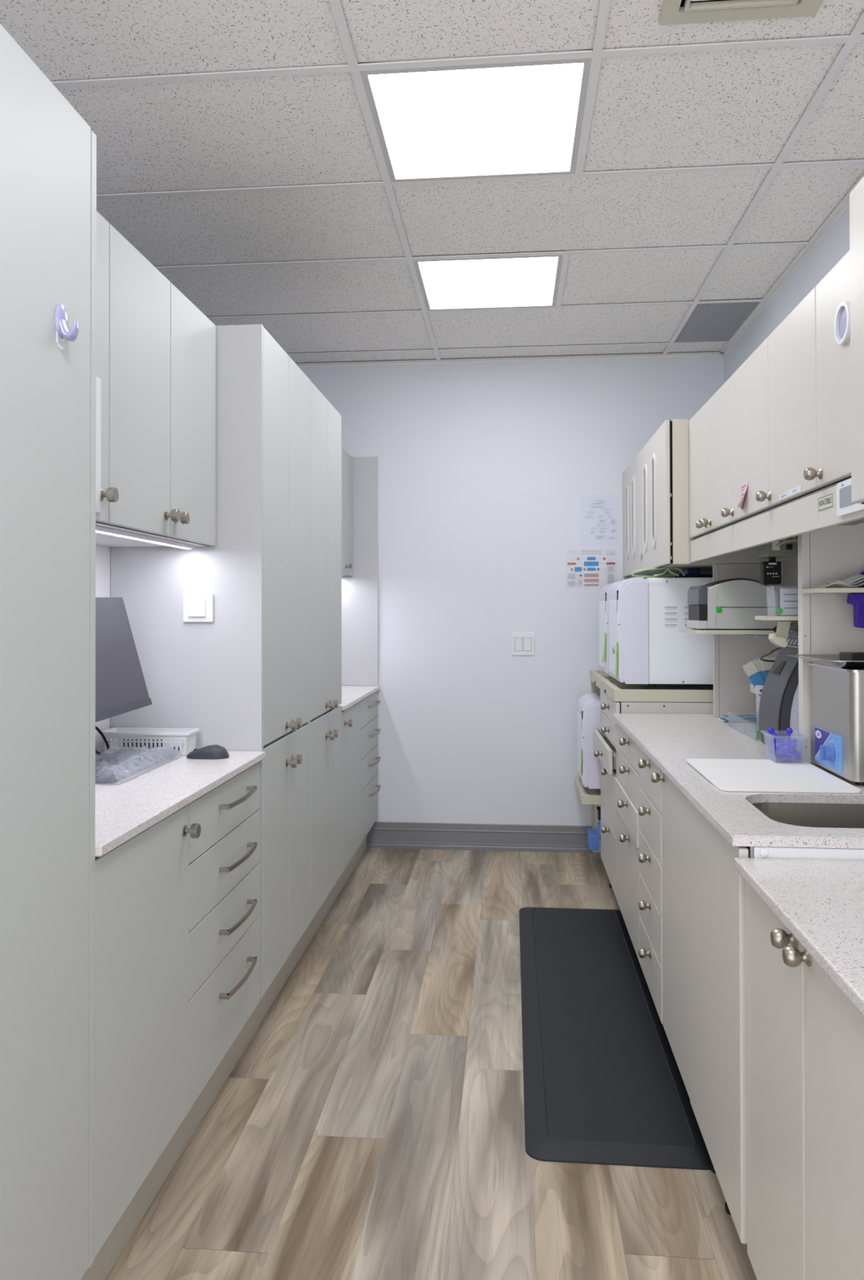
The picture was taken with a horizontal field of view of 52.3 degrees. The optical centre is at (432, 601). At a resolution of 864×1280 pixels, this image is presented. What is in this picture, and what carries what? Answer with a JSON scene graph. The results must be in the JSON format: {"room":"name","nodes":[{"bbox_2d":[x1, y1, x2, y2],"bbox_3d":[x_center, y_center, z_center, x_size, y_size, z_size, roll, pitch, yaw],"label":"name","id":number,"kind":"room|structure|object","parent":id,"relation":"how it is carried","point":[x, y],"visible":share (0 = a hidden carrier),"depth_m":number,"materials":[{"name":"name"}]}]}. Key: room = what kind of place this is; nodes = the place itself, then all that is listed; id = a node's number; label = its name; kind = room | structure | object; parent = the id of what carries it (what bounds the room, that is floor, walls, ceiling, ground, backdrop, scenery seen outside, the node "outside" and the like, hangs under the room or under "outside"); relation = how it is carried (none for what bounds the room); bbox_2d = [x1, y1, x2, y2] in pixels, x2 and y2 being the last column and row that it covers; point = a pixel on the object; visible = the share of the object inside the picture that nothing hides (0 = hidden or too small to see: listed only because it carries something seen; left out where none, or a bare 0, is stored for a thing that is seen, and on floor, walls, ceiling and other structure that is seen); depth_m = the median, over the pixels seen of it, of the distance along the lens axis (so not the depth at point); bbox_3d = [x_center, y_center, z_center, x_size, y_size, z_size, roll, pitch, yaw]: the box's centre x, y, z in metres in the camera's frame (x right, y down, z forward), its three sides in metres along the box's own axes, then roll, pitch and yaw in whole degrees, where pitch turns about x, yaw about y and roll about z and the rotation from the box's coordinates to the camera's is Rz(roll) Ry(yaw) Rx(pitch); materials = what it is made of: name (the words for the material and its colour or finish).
{"room":"dental clinic","nodes":[
{"label":"dental clinic","id":0,"kind":"room"},
{"bbox_2d":[105,848,757,1279],"bbox_3d":[-0.065,1.351,1.814,2.937,0.050,6.228,0,-1,5],"label":"floor","id":1,"kind":"structure","parent":0,"point":[371,1126],"depth_m":2.17,"materials":[{"name":"plastic"}]},
{"bbox_2d":[0,23,96,1279],"bbox_3d":[-0.868,0.158,1.141,0.466,1.996,0.881,0,-1,5],"label":"tall cabinet","id":2,"kind":"object","parent":1,"relation":"on","point":[48,150],"visible":1,"depth_m":1.39,"materials":[{"name":"laminate"}]},
{"bbox_2d":[55,302,79,349],"bbox_3d":[-0.595,-0.451,1.442,0.030,0.076,0.035,0,-1,5],"label":"wall hook","id":3,"kind":"object","parent":2,"relation":"attached to","point":[63,331],"visible":1,"depth_m":1.43,"materials":[{"name":"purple plastic"}]},
{"bbox_2d":[94,804,200,1257],"bbox_3d":[-0.790,0.809,1.802,0.498,0.707,0.459,0,-1,5],"label":"base cabinet","id":4,"kind":"object","parent":1,"relation":"on","point":[142,884],"visible":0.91,"depth_m":1.73,"materials":[{"name":"white"}]},
{"bbox_2d":[95,751,265,857],"bbox_3d":[-0.775,0.447,2.098,0.477,0.020,1.046,0,-1,5],"label":"countertop","id":5,"kind":"structure","parent":4,"relation":"on","point":[125,810],"depth_m":2.02,"materials":[{"name":"stone"}]},
{"bbox_2d":[95,545,110,754],"bbox_3d":[-1.023,-0.185,2.127,0.018,1.285,1.046,0,-1,5],"label":"panel","id":6,"kind":"object","parent":5,"relation":"attached to","point":[102,553],"visible":0.02,"depth_m":2.59,"materials":[{"name":"white laminate"}]},
{"bbox_2d":[96,210,119,523],"bbox_3d":[-0.866,-0.502,1.765,0.360,0.659,0.346,0,-1,5],"label":"upper cabinet","id":7,"kind":"object","parent":6,"relation":"attached to","point":[108,494],"depth_m":1.89,"materials":[{"name":"white laminate"}]},
{"bbox_2d":[95,597,152,722],"bbox_3d":[-0.897,0.139,2.175,0.221,0.307,0.542,0,-1,5],"label":"computer monitor","id":8,"kind":"object","parent":6,"relation":"attached to","point":[121,687],"visible":0.32,"depth_m":2.29,"materials":[{"name":"grey plastic"}]},
{"bbox_2d":[96,223,216,546],"bbox_3d":[-0.820,-0.497,2.284,0.360,0.659,0.697,0,-1,5],"label":"upper cabinet","id":9,"kind":"object","parent":6,"relation":"attached to","point":[162,464],"visible":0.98,"depth_m":2.19,"materials":[{"name":"white laminate"}]},
{"bbox_2d":[96,525,195,549],"bbox_3d":[-0.760,-0.164,2.091,0.035,0.009,1.005,0,-1,5],"label":"under-cabinet light","id":10,"kind":"object","parent":9,"relation":"attached to","point":[100,530],"visible":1,"depth_m":2.23,"materials":[{"name":"white plastic"}]},
{"bbox_2d":[95,745,182,783],"bbox_3d":[-0.835,0.420,2.321,0.222,0.037,0.439,0,-1,5],"label":"keyboard","id":11,"kind":"object","parent":5,"relation":"on","point":[110,767],"visible":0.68,"depth_m":2.31,"materials":[{"name":"grey plastic"}]},
{"bbox_2d":[102,727,199,755],"bbox_3d":[-0.822,0.408,2.570,0.267,0.066,0.092,0,-1,5],"label":"storage basket","id":12,"kind":"object","parent":5,"relation":"on","point":[185,739],"visible":0.76,"depth_m":2.54,"materials":[{"name":"white plastic"}]},
{"bbox_2d":[123,738,162,747],"bbox_3d":[-0.850,0.420,2.593,0.120,0.034,0.020,0,-1,5],"label":"case","id":13,"kind":"object","parent":12,"relation":"in","point":[123,739],"visible":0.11,"depth_m":2.58,"materials":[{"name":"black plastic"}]},
{"bbox_2d":[186,744,229,759],"bbox_3d":[-0.635,0.422,2.493,0.122,0.035,0.064,0,-1,5],"label":"computer mouse","id":14,"kind":"object","parent":5,"relation":"on","point":[215,751],"visible":1,"depth_m":2.47,"materials":[{"name":"grey plastic"}]},
{"bbox_2d":[110,324,309,999],"bbox_3d":[-0.690,0.176,2.929,0.498,1.993,0.616,0,-1,5],"label":"tall cabinet","id":15,"kind":"object","parent":1,"relation":"on","point":[241,677],"visible":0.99,"depth_m":2.63,"materials":[{"name":"white"}]},
{"bbox_2d":[183,593,213,622],"bbox_3d":[-0.695,0.018,2.613,0.091,0.085,0.018,0,-1,5],"label":"light switch","id":16,"kind":"object","parent":15,"relation":"attached to","point":[197,607],"visible":1,"depth_m":2.61,"materials":[{"name":"white plastic"}]},
{"bbox_2d":[187,761,260,1111],"bbox_3d":[-0.742,0.814,2.323,0.500,0.707,0.587,0,-1,5],"label":"base cabinet","id":17,"kind":"object","parent":1,"relation":"on","point":[224,894],"visible":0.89,"depth_m":2.24,"materials":[{"name":"white"}]},
{"bbox_2d":[80,835,367,1279],"bbox_3d":[-0.555,1.254,2.763,0.018,0.165,4.188,0,-1,5],"label":"plinth","id":18,"kind":"object","parent":1,"relation":"on","point":[110,1251],"visible":0.33,"depth_m":2.24,"materials":[{"name":"grey laminate"}]},
{"bbox_2d":[304,378,342,924],"bbox_3d":[-0.635,0.182,3.542,0.498,1.993,0.615,0,-1,5],"label":"tall cabinet","id":19,"kind":"object","parent":1,"relation":"on","point":[325,722],"visible":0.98,"depth_m":3.48,"materials":[{"name":"white"}]},
{"bbox_2d":[342,701,360,873],"bbox_3d":[-0.585,0.831,4.079,0.498,0.707,0.474,0,-1,5],"label":"base cabinet","id":20,"kind":"object","parent":1,"relation":"on","point":[351,717],"visible":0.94,"depth_m":4.03,"materials":[{"name":"white"}]},
{"bbox_2d":[338,685,380,711],"bbox_3d":[-0.571,0.469,4.368,0.477,0.020,1.046,0,-1,5],"label":"countertop","id":21,"kind":"structure","parent":20,"relation":"on","point":[351,695],"depth_m":4.41,"materials":[{"name":"stone"}]},
{"bbox_2d":[342,456,378,685],"bbox_3d":[-0.531,-0.169,4.887,0.466,1.264,0.018,0,-1,5],"label":"end panel","id":22,"kind":"object","parent":21,"relation":"on","point":[360,590],"visible":0.44,"depth_m":4.87,"materials":[{"name":"laminate"}]},
{"bbox_2d":[360,690,381,844],"bbox_3d":[-0.537,0.836,4.599,0.500,0.707,0.571,0,-1,5],"label":"base cabinet","id":23,"kind":"object","parent":1,"relation":"on","point":[370,731],"visible":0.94,"depth_m":4.55,"materials":[{"name":"white"}]},
{"bbox_2d":[591,680,600,839],"bbox_3d":[1.186,0.825,4.472,0.715,0.809,0.516,0,-1,5],"label":"bay","id":24,"kind":"object","parent":1,"relation":"on","point":[596,809],"visible":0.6,"depth_m":4.74,"materials":[{"name":"grey laminate"}]},
{"bbox_2d":[574,776,601,804],"bbox_3d":[1.120,0.960,4.462,0.755,0.044,0.488,0,-1,5],"label":"tray","id":25,"kind":"object","parent":24,"relation":"in","point":[588,796],"visible":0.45,"depth_m":4.35,"materials":[{"name":"beige plastic"}]},
{"bbox_2d":[577,693,604,789],"bbox_3d":[1.058,0.703,4.456,0.620,0.442,0.411,0,-1,5],"label":"steriliser","id":26,"kind":"object","parent":25,"relation":"on","point":[588,705],"visible":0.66,"depth_m":4.28,"materials":[{"name":"white plastic"}]},
{"bbox_2d":[587,822,600,850],"bbox_3d":[0.809,1.155,4.374,0.060,0.130,0.158,0,-1,5],"label":"caddy","id":27,"kind":"object","parent":24,"relation":"attached to","point":[593,837],"visible":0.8,"depth_m":4.32,"materials":[{"name":"blue plastic"}]},
{"bbox_2d":[519,906,711,1169],"bbox_3d":[0.533,1.327,2.963,0.462,0.018,1.787,0,-1,5],"label":"floor mat","id":28,"kind":"object","parent":1,"relation":"on","point":[604,1084],"visible":0.91,"depth_m":2.56,"materials":[{"name":"rubber"}]},
{"bbox_2d":[614,722,648,989],"bbox_3d":[1.057,0.906,3.251,0.752,0.864,0.652,0,-1,5],"label":"base cabinet","id":29,"kind":"object","parent":1,"relation":"on","point":[627,784],"visible":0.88,"depth_m":3.20,"materials":[{"name":"grey"}]},
{"bbox_2d":[594,689,713,921],"bbox_3d":[1.104,0.879,3.895,0.775,0.930,0.637,0,-1,5],"label":"base cabinet","id":30,"kind":"object","parent":1,"relation":"on","point":[605,747],"visible":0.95,"depth_m":3.74,"materials":[{"name":"grey"}]},
{"bbox_2d":[590,670,713,702],"bbox_3d":[1.155,0.391,4.158,0.716,0.050,1.153,0,-1,5],"label":"tray","id":31,"kind":"object","parent":30,"relation":"on","point":[619,691],"visible":0.54,"depth_m":3.61,"materials":[{"name":"beige"}]},
{"bbox_2d":[598,581,618,674],"bbox_3d":[1.143,0.133,4.303,0.620,0.458,0.421,0,-1,5],"label":"steriliser","id":32,"kind":"object","parent":31,"relation":"on","point":[603,594],"visible":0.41,"depth_m":4.28,"materials":[{"name":"white plastic"}]},
{"bbox_2d":[608,577,713,686],"bbox_3d":[1.102,0.129,3.845,0.620,0.458,0.411,0,-1,5],"label":"steriliser","id":33,"kind":"object","parent":31,"relation":"on","point":[646,616],"visible":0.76,"depth_m":3.66,"materials":[{"name":"white plastic"}]},
{"bbox_2d":[608,577,644,682],"bbox_3d":[0.849,0.119,3.868,0.104,0.438,0.402,0,-1,5],"label":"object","id":34,"kind":"object","parent":33,"relation":"attached to","point":[626,597],"depth_m":3.67,"materials":[{"name":"white plastic"}]},
{"bbox_2d":[631,567,685,577],"bbox_3d":[1.001,-0.127,3.783,0.299,0.045,0.154,0,-1,-29],"label":"hose","id":35,"kind":"object","parent":33,"relation":"on","point":[656,575],"visible":0.93,"depth_m":3.73,"materials":[{"name":"green rubber"}]},
{"bbox_2d":[673,573,712,577],"bbox_3d":[1.205,-0.111,3.793,0.320,0.016,0.050,0,-1,5],"label":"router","id":36,"kind":"object","parent":33,"relation":"on","point":[681,575],"visible":0.36,"depth_m":3.78,"materials":[{"name":"black plastic"}]},
{"bbox_2d":[638,746,673,1054],"bbox_3d":[1.012,0.901,2.709,0.745,0.864,0.435,0,-1,5],"label":"base cabinet","id":37,"kind":"object","parent":1,"relation":"on","point":[650,809],"visible":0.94,"depth_m":2.70,"materials":[{"name":"grey"}]},
{"bbox_2d":[650,771,863,1244],"bbox_3d":[0.954,0.894,2.053,0.743,0.864,0.882,0,-1,5],"label":"base cabinet","id":38,"kind":"object","parent":1,"relation":"on","point":[704,891],"visible":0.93,"depth_m":1.90,"materials":[{"name":"grey"}]},
{"bbox_2d":[613,713,863,848],"bbox_3d":[1.012,0.457,2.599,0.726,0.020,1.967,0,-1,5],"label":"countertop","id":39,"kind":"structure","parent":38,"relation":"on","point":[668,740],"depth_m":2.17,"materials":[{"name":"stone"}]},
{"bbox_2d":[718,717,756,722],"bbox_3d":[1.188,0.453,3.363,0.170,0.007,0.100,0,-1,9],"label":"pouch","id":40,"kind":"object","parent":39,"relation":"on","point":[719,718],"visible":0.34,"depth_m":3.32,"materials":[{"name":"white"}]},
{"bbox_2d":[719,716,756,721],"bbox_3d":[1.191,0.447,3.352,0.172,0.007,0.104,0,-1,5],"label":"pouch","id":41,"kind":"object","parent":40,"relation":"on","point":[723,718],"visible":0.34,"depth_m":3.31,"materials":[{"name":"blue"}]},
{"bbox_2d":[720,715,756,720],"bbox_3d":[1.194,0.441,3.342,0.172,0.007,0.104,0,-1,5],"label":"pouch","id":42,"kind":"object","parent":41,"relation":"on","point":[727,718],"visible":0.32,"depth_m":3.30,"materials":[{"name":"white"}]},
{"bbox_2d":[722,714,757,719],"bbox_3d":[1.197,0.436,3.332,0.170,0.007,0.100,0,-1,2],"label":"pouch","id":43,"kind":"object","parent":42,"relation":"on","point":[740,716],"visible":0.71,"depth_m":3.34,"materials":[{"name":"blue plastic"}]},
{"bbox_2d":[712,564,784,716],"bbox_3d":[1.286,0.152,3.486,0.335,0.604,0.019,0,-1,5],"label":"panel","id":44,"kind":"object","parent":39,"relation":"on","point":[732,695],"visible":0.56,"depth_m":3.48,"materials":[{"name":"laminate"}]},
{"bbox_2d":[750,683,764,723],"bbox_3d":[1.240,0.379,3.248,0.104,0.146,0.090,0,-1,5],"label":"holder","id":45,"kind":"object","parent":39,"relation":"on","point":[757,691],"visible":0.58,"depth_m":3.26,"materials":[{"name":"white plastic"}]},
{"bbox_2d":[742,661,764,697],"bbox_3d":[1.193,0.290,3.228,0.104,0.144,0.003,0,-1,5],"label":"pouch","id":46,"kind":"object","parent":45,"relation":"in","point":[750,668],"visible":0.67,"depth_m":3.23,"materials":[{"name":"blue plastic"}]},
{"bbox_2d":[686,758,862,793],"bbox_3d":[0.851,0.440,2.246,0.322,0.006,0.425,0,-1,5],"label":"board","id":47,"kind":"object","parent":39,"relation":"on","point":[775,775],"visible":0.98,"depth_m":2.20,"materials":[{"name":"white plastic"}]},
{"bbox_2d":[759,629,799,751],"bbox_3d":[1.149,0.267,2.697,0.236,0.360,0.206,0,-1,5],"label":"machine","id":48,"kind":"object","parent":39,"relation":"on","point":[779,708],"visible":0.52,"depth_m":2.65,"materials":[{"name":"black plastic"}]},
{"bbox_2d":[784,555,798,635],"bbox_3d":[1.347,0.104,2.950,0.012,0.690,1.038,0,-1,5],"label":"panel","id":49,"kind":"object","parent":39,"relation":"on","point":[791,569],"visible":0.02,"depth_m":3.37,"materials":[{"name":"laminate"}]},
{"bbox_2d":[679,628,794,651],"bbox_3d":[1.169,0.160,3.304,0.404,0.112,0.364,0,-1,5],"label":"wall shelf","id":50,"kind":"object","parent":49,"relation":"attached to","point":[743,633],"visible":0.5,"depth_m":3.14,"materials":[{"name":"beige"}]},
{"bbox_2d":[687,577,778,630],"bbox_3d":[1.111,0.009,3.268,0.284,0.188,0.211,0,-1,5],"label":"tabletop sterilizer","id":51,"kind":"object","parent":50,"relation":"on","point":[755,598],"visible":0.99,"depth_m":3.17,"materials":[{"name":"grey plastic"}]},
{"bbox_2d":[755,615,798,620],"bbox_3d":[1.144,0.049,2.630,0.331,0.012,0.235,0,-1,5],"label":"wall shelf","id":52,"kind":"object","parent":49,"relation":"attached to","point":[757,617],"visible":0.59,"depth_m":2.55,"materials":[{"name":"beige"}]},
{"bbox_2d":[768,621,791,647],"bbox_3d":[1.031,0.096,2.602,0.065,0.078,0.060,0,-1,5],"label":"cradle","id":53,"kind":"object","parent":52,"relation":"attached to","point":[780,637],"visible":1,"depth_m":2.60,"materials":[{"name":"beige plastic"}]},
{"bbox_2d":[768,633,787,647],"bbox_3d":[1.020,0.114,2.595,0.044,0.041,0.045,0,-1,5],"label":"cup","id":54,"kind":"object","parent":53,"relation":"on","point":[780,640],"depth_m":2.58,"materials":[{"name":"beige plastic"}]},
{"bbox_3d":[1.052,-0.002,2.606,0.100,0.088,0.088,0,-1,5],"label":"clear box","id":55,"kind":"object","parent":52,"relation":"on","visible":0},
{"bbox_2d":[780,588,798,615],"bbox_3d":[1.053,0.000,2.578,0.065,0.078,0.004,0,-1,5],"label":"paper strip","id":56,"kind":"object","parent":55,"relation":"in","point":[788,597],"visible":0.64,"depth_m":2.58,"materials":[{"name":"white paper"}]},
{"bbox_2d":[752,802,863,828],"bbox_3d":[0.941,0.542,1.851,0.512,0.164,0.329,0,-1,5],"label":"sink","id":57,"kind":"object","parent":39,"relation":"in","point":[806,815],"visible":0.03,"depth_m":2.02,"materials":[{"name":"metal"}]},
{"bbox_2d":[798,522,863,764],"bbox_3d":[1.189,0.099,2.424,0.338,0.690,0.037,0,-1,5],"label":"shelving unit","id":58,"kind":"object","parent":39,"relation":"on","point":[826,626],"visible":0.55,"depth_m":2.42,"materials":[{"name":"laminate"}]},
{"bbox_2d":[800,587,863,593],"bbox_3d":[1.155,-0.029,2.298,0.309,0.012,0.223,0,-1,5],"label":"wall shelf","id":59,"kind":"object","parent":58,"relation":"attached to","point":[820,590],"visible":0.99,"depth_m":2.27,"materials":[{"name":"beige"}]},
{"bbox_2d":[819,581,863,587],"bbox_3d":[1.093,-0.044,2.322,0.120,0.026,0.061,0,-1,5],"label":"pouch","id":60,"kind":"object","parent":59,"relation":"on","point":[834,584],"visible":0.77,"depth_m":2.31,"materials":[{"name":"white"}]},
{"bbox_2d":[826,577,863,585],"bbox_3d":[1.113,-0.052,2.321,0.120,0.026,0.061,0,-1,-1],"label":"pouch","id":61,"kind":"object","parent":60,"relation":"on","point":[860,580],"visible":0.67,"depth_m":2.30,"materials":[{"name":"white"}]},
{"bbox_2d":[834,574,863,583],"bbox_3d":[1.133,-0.059,2.321,0.121,0.026,0.060,0,-1,-6],"label":"pouch","id":62,"kind":"object","parent":61,"relation":"on","point":[852,579],"visible":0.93,"depth_m":2.31,"materials":[{"name":"white"}]},
{"bbox_2d":[847,592,863,627],"bbox_3d":[1.143,0.024,2.319,0.090,0.093,0.025,0,-1,5],"label":"bin","id":63,"kind":"object","parent":59,"relation":"hanging from","point":[857,600],"visible":1,"depth_m":2.31,"materials":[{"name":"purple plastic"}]},
{"bbox_2d":[808,662,863,785],"bbox_3d":[1.140,0.303,2.247,0.306,0.279,0.319,0,-1,5],"label":"countertop appliance","id":64,"kind":"object","parent":39,"relation":"on","point":[837,694],"visible":1,"depth_m":2.19,"materials":[{"name":"silver metal"}]},
{"bbox_2d":[787,653,863,668],"bbox_3d":[1.121,0.152,2.237,0.350,0.022,0.330,0,-1,5],"label":"steel tray","id":65,"kind":"object","parent":64,"relation":"on","point":[833,660],"visible":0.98,"depth_m":2.17,"materials":[{"name":"silver metal"}]},
{"bbox_2d":[840,652,863,660],"bbox_3d":[1.091,0.144,2.210,0.105,0.032,0.080,0,-1,5],"label":"block","id":66,"kind":"object","parent":65,"relation":"in","point":[843,655],"visible":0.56,"depth_m":2.18,"materials":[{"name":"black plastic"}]},
{"bbox_2d":[745,880,863,1279],"bbox_3d":[0.888,0.907,1.288,0.737,0.824,0.652,0,-1,5],"label":"base cabinet","id":67,"kind":"object","parent":1,"relation":"on","point":[805,1037],"visible":0.92,"depth_m":1.33,"materials":[{"name":"grey"}]},
{"bbox_3d":[0.857,0.902,0.750,0.702,0.824,0.425,0,-1,5],"label":"base cabinet","id":68,"kind":"object","parent":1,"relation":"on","visible":0},
{"bbox_2d":[734,857,863,1016],"bbox_3d":[0.876,0.482,1.070,0.722,0.020,1.098,0,-1,5],"label":"countertop","id":69,"kind":"structure","parent":68,"relation":"on","point":[821,902],"depth_m":1.39,"materials":[{"name":"stone"}]},
{"bbox_2d":[0,0,863,364],"bbox_3d":[-0.083,-1.398,1.705,2.737,0.081,6.302,0,-1,5],"label":"ceiling","id":70,"kind":"structure","parent":0,"point":[239,153],"depth_m":2.73,"materials":[{"name":"tile"}]},
{"bbox_2d":[360,49,591,182],"bbox_3d":[0.133,-1.361,2.511,0.586,0.020,0.586,0,-1,5],"label":"recessed light","id":71,"kind":"object","parent":70,"relation":"in","point":[513,119],"visible":0.9,"depth_m":2.47,"materials":[{"name":"white plastic"}]},
{"bbox_2d":[413,250,563,311],"bbox_3d":[0.243,-1.349,3.726,0.586,0.020,0.586,0,-1,5],"label":"recessed light","id":72,"kind":"object","parent":70,"relation":"in","point":[533,281],"visible":0.95,"depth_m":3.70,"materials":[{"name":"white plastic"}]},
{"bbox_2d":[674,297,760,342],"bbox_3d":[1.357,-1.351,4.237,0.275,0.024,0.585,0,-1,5],"label":"ceiling vent","id":73,"kind":"object","parent":70,"relation":"in","point":[718,322],"visible":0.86,"depth_m":4.21,"materials":[{"name":"grey metal"}]},
{"bbox_2d":[658,0,823,25],"bbox_3d":[0.692,-1.370,1.872,0.356,0.045,0.357,0,-1,5],"label":"ceiling vent","id":74,"kind":"object","parent":70,"relation":"in","point":[671,13],"visible":1,"depth_m":2.01,"materials":[{"name":"beige metal"}]},
{"bbox_2d":[300,351,724,852],"bbox_3d":[0.207,-0.036,4.880,2.937,2.783,0.100,0,-1,5],"label":"wall","id":75,"kind":"structure","parent":0,"point":[484,469],"depth_m":4.82,"materials":[{"name":"white paint"}]},
{"bbox_2d":[367,821,592,853],"bbox_3d":[-0.148,1.285,4.841,2.030,0.142,0.016,0,-1,5],"label":"baseboard","id":76,"kind":"structure","parent":75,"relation":"attached to","point":[395,835],"depth_m":4.80,"materials":[{"name":"grey rubber"}]},
{"bbox_2d":[297,353,723,368],"bbox_3d":[0.198,-1.318,4.841,2.733,0.016,0.003,0,-1,5],"label":"trim","id":77,"kind":"structure","parent":75,"relation":"attached to","point":[707,354],"depth_m":4.82,"materials":[{"name":"white"}]},
{"bbox_2d":[511,632,534,655],"bbox_3d":[0.496,0.231,4.795,0.122,0.123,0.012,0,-1,5],"label":"light switch","id":78,"kind":"object","parent":75,"relation":"attached to","point":[522,643],"visible":1,"depth_m":4.79,"materials":[{"name":"white plastic"}]},
{"bbox_2d":[565,549,617,589],"bbox_3d":[0.864,-0.175,4.770,0.278,0.215,0.002,0,-1,5],"label":"notice","id":79,"kind":"object","parent":75,"relation":"attached to","point":[585,569],"visible":0.98,"depth_m":4.77,"materials":[{"name":"white paper"}]},
{"bbox_2d":[578,493,619,545],"bbox_3d":[0.905,-0.443,4.769,0.218,0.275,0.001,0,-1,5],"label":"notice","id":80,"kind":"object","parent":75,"relation":"attached to","point":[599,514],"visible":1,"depth_m":4.77,"materials":[{"name":"white paper"}]},
{"bbox_2d":[589,500,616,538],"bbox_3d":[0.914,-0.442,4.768,0.170,0.212,0.001,0,-1,5],"label":"print","id":81,"kind":"object","parent":80,"relation":"attached to","point":[602,513],"depth_m":4.77,"materials":[{"name":"grey paper"}]},
{"bbox_3d":[-0.818,-0.163,4.396,0.018,1.285,1.045,0,-1,5],"label":"panel","id":82,"kind":"object","parent":75,"relation":"attached to","visible":0},
{"bbox_2d":[342,447,352,576],"bbox_3d":[-0.631,-0.476,4.373,0.360,0.659,1.025,0,-1,5],"label":"upper cabinet","id":83,"kind":"object","parent":82,"relation":"attached to","point":[347,460],"visible":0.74,"depth_m":4.70,"materials":[{"name":"white laminate"}]},
{"bbox_2d":[724,208,849,383],"bbox_3d":[1.345,-0.069,1.701,0.100,2.783,6.028,0,-1,5],"label":"wall","id":84,"kind":"structure","parent":0,"point":[835,245],"depth_m":3.56,"materials":[{"name":"white paint"}]},
{"bbox_2d":[622,418,790,577],"bbox_3d":[1.234,-0.423,4.072,0.540,0.566,1.326,0,-1,5],"label":"upper cabinet","id":85,"kind":"object","parent":84,"relation":"attached to","point":[656,482],"visible":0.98,"depth_m":3.56,"materials":[{"name":"beige laminate"}]},
{"bbox_2d":[688,378,737,562],"bbox_3d":[1.174,-0.433,3.074,0.480,0.554,0.672,0,-1,5],"label":"upper cabinet","id":86,"kind":"object","parent":84,"relation":"attached to","point":[713,533],"visible":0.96,"depth_m":3.06,"materials":[{"name":"laminate"}]},
{"bbox_2d":[757,535,798,558],"bbox_3d":[1.155,-0.194,2.888,0.130,0.093,0.164,0,-1,5],"label":"junction box","id":87,"kind":"object","parent":86,"relation":"attached to","point":[788,547],"visible":0.56,"depth_m":2.85,"materials":[{"name":"grey metal"}]},
{"bbox_2d":[760,556,781,584],"bbox_3d":[1.117,-0.102,2.905,0.060,0.090,0.036,0,-1,5],"label":"power adapter","id":88,"kind":"object","parent":87,"relation":"attached to","point":[770,571],"visible":1,"depth_m":2.89,"materials":[{"name":"black plastic"}]},
{"bbox_2d":[766,562,779,577],"bbox_3d":[1.117,-0.105,2.887,0.040,0.046,0.001,0,-1,5],"label":"print","id":89,"kind":"object","parent":88,"relation":"attached to","point":[772,568],"depth_m":2.89,"materials":[{"name":"white paper"}]},
{"bbox_2d":[772,541,792,550],"bbox_3d":[1.133,-0.181,2.847,0.063,0.030,0.010,0,-1,5],"label":"socket","id":90,"kind":"object","parent":87,"relation":"attached to","point":[776,545],"depth_m":2.84,"materials":[{"name":"white plastic"}]},
{"bbox_2d":[720,337,776,551],"bbox_3d":[1.129,-0.438,2.566,0.480,0.554,0.424,0,-1,5],"label":"upper cabinet","id":91,"kind":"object","parent":84,"relation":"attached to","point":[748,385],"visible":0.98,"depth_m":2.55,"materials":[{"name":"laminate"}]},
{"bbox_2d":[737,481,748,509],"bbox_3d":[0.912,-0.314,2.610,0.029,0.074,0.076,0,-1,5],"label":"sticky note","id":92,"kind":"object","parent":91,"relation":"attached to","point":[744,487],"visible":1,"depth_m":2.61,"materials":[{"name":"pink paper"}]},
{"bbox_2d":[723,200,849,357],"bbox_3d":[1.291,-1.349,1.718,0.003,0.020,6.028,0,-1,5],"label":"trim","id":93,"kind":"structure","parent":84,"relation":"attached to","point":[846,206],"depth_m":3.54,"materials":[{"name":"white"}]},
{"bbox_2d":[755,286,826,541],"bbox_3d":[1.093,-0.442,2.168,0.480,0.554,0.374,0,-1,5],"label":"upper cabinet","id":94,"kind":"object","parent":84,"relation":"attached to","point":[792,346],"depth_m":2.16,"materials":[{"name":"laminate"}]},
{"bbox_2d":[837,518,863,525],"bbox_3d":[0.997,-0.219,2.046,0.100,0.062,0.350,0,-1,5],"label":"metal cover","id":95,"kind":"object","parent":94,"relation":"attached to","point":[860,521],"visible":0.08,"depth_m":2.15,"materials":[{"name":"grey metal"}]},
{"bbox_2d":[803,250,863,528],"bbox_3d":[1.055,-0.446,1.749,0.480,0.554,0.465,0,-1,5],"label":"upper cabinet","id":96,"kind":"object","parent":84,"relation":"attached to","point":[833,358],"visible":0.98,"depth_m":1.90,"materials":[{"name":"laminate"}]},
{"bbox_2d":[818,493,833,511],"bbox_3d":[0.870,-0.220,1.946,0.002,0.030,0.090,0,-1,5],"label":"sign","id":97,"kind":"object","parent":96,"relation":"attached to","point":[825,502],"visible":1,"depth_m":1.94,"materials":[{"name":"white paper"}]},
{"bbox_2d":[834,301,850,344],"bbox_3d":[0.850,-0.576,1.819,0.010,0.086,0.080,0,-1,5],"label":"port","id":98,"kind":"object","parent":96,"relation":"attached to","point":[842,317],"visible":0.86,"depth_m":1.82,"materials":[{"name":"white plastic"}]},
{"bbox_2d":[836,478,863,516],"bbox_3d":[0.849,-0.215,1.761,0.010,0.070,0.200,0,-1,5],"label":"control display","id":99,"kind":"object","parent":96,"relation":"attached to","point":[845,506],"visible":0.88,"depth_m":1.81,"materials":[{"name":"white plastic"}]},
{"bbox_2d":[849,176,863,504],"bbox_3d":[0.962,-0.449,1.072,0.543,0.548,0.900,0,-1,5],"label":"upper cabinet","id":100,"kind":"object","parent":84,"relation":"attached to","point":[857,194],"visible":1,"depth_m":1.51,"materials":[{"name":"laminate"}]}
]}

